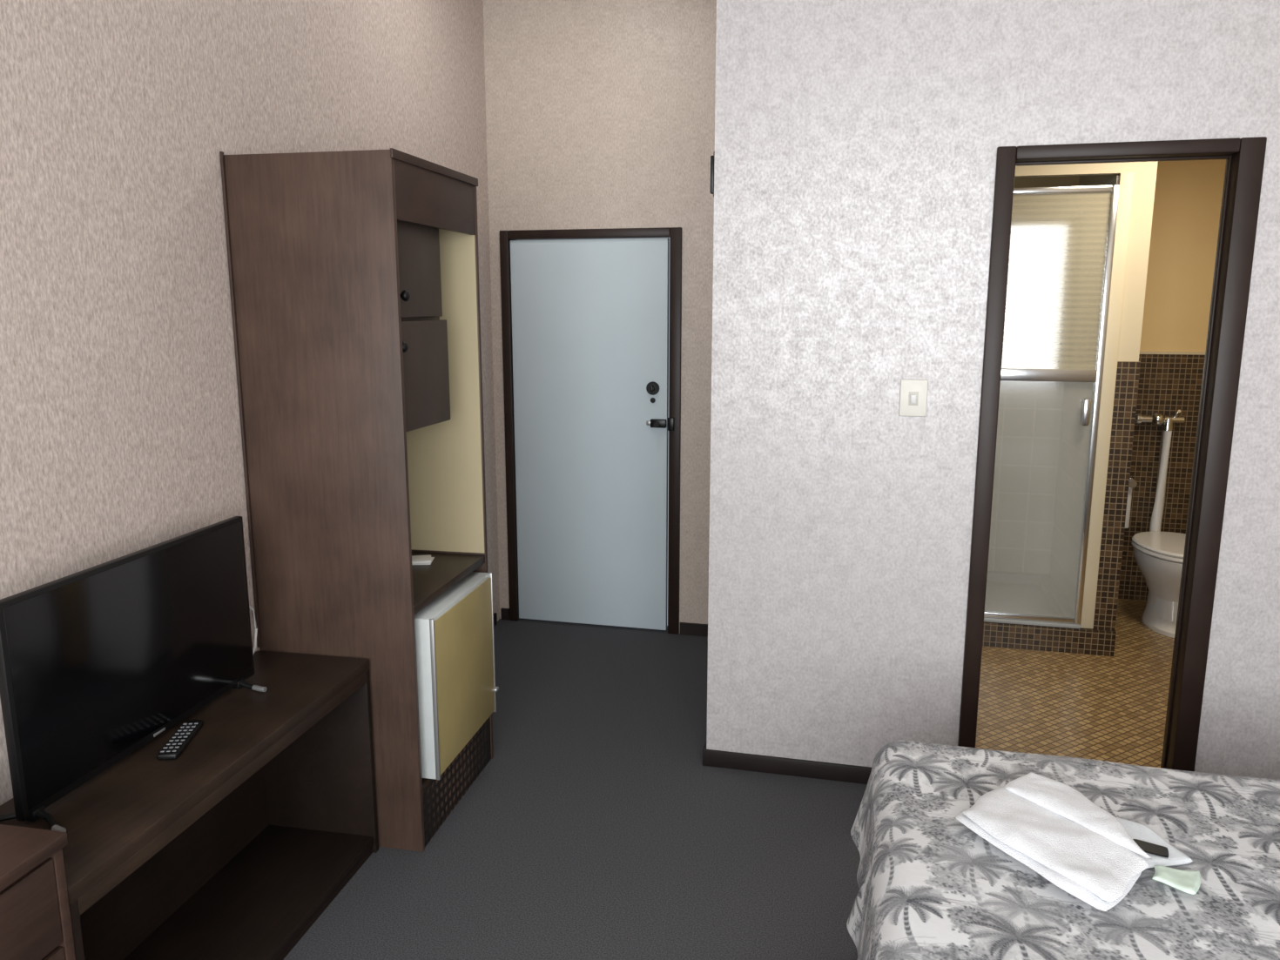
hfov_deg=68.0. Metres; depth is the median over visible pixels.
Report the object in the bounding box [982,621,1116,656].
shower curb
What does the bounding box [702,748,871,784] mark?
baseboard
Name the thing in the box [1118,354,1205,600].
wall tiles
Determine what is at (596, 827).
floor
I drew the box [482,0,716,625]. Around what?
wall
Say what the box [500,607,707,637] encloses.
baseboard
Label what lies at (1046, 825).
bath towel
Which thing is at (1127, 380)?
wall tiles
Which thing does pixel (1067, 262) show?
shower enclosure
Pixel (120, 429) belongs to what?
wall
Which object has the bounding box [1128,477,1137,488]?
tap
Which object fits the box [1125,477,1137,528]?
supply pipe
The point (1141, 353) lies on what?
trim
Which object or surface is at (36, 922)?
drawer unit
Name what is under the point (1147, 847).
sachet
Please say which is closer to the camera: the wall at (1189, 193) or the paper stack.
the paper stack
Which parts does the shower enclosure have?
rail, rail, rail, door handle, post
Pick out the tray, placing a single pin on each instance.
(1023, 597)
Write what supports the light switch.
attached to the wall at (857, 142)
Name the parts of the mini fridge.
edge trim, panel, edge trim, handle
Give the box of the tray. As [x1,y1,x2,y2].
[983,570,1080,628]
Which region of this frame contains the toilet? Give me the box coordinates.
[1131,532,1185,638]
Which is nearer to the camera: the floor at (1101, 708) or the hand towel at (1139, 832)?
the hand towel at (1139, 832)
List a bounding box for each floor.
[282,618,867,959]
[975,599,1174,767]
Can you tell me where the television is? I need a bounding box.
[0,516,267,832]
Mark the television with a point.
(99, 662)
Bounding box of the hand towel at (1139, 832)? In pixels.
[1116,817,1192,869]
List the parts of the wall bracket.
plate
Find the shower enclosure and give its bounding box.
[983,172,1134,628]
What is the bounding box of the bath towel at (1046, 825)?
[956,772,1152,912]
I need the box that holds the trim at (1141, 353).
[1139,351,1205,355]
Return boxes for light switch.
[898,379,928,417]
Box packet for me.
[1152,865,1200,895]
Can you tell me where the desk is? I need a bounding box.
[0,651,378,959]
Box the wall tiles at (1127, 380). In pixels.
[1092,361,1140,630]
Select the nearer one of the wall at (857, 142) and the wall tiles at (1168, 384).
the wall at (857, 142)
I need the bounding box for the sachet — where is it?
[1132,839,1168,858]
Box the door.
[499,227,682,634]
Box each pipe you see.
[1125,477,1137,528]
[1134,410,1184,532]
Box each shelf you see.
[123,825,373,959]
[411,552,485,614]
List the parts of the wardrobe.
knob, knob, locker door, locker door, board, panel, kick panel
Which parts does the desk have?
panel, panel, rail, panel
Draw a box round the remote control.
[156,720,203,761]
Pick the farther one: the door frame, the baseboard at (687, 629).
the baseboard at (687, 629)
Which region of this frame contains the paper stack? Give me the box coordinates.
[411,554,434,565]
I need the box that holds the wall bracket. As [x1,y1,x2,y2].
[710,150,714,196]
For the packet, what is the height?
0.012 m
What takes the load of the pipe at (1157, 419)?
attached to the wall tiles at (1168, 384)
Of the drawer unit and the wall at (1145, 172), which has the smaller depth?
the drawer unit
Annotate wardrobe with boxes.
[219,148,493,852]
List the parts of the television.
power cord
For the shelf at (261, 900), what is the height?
0.055 m
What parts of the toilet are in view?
seat, lid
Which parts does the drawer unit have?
drawer, drawer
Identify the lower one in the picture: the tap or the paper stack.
the paper stack
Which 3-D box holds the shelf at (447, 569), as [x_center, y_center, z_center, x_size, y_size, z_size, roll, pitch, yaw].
[-0.850,0.326,3.139,0.489,0.027,0.601,2,11,11]
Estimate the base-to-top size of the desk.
0.622 m
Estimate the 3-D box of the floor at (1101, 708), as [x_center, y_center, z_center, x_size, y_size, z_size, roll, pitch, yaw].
[1.770,0.846,4.279,2.380,0.100,2.084,3,11,13]
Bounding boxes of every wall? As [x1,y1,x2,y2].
[0,0,499,805]
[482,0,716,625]
[706,0,1279,780]
[1013,159,1226,352]
[1014,161,1158,629]
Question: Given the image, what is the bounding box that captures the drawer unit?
[0,824,75,959]
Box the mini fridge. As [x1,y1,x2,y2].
[414,572,498,780]
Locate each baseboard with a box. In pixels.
[493,613,497,626]
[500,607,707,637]
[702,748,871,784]
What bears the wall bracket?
attached to the wall at (857, 142)
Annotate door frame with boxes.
[957,136,1266,771]
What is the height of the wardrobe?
2.078 m
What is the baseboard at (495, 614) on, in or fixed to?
attached to the wall at (120, 429)
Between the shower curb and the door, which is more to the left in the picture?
the door
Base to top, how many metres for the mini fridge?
0.535 m
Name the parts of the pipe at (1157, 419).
lever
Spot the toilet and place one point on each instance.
(1158, 555)
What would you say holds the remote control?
on the desk

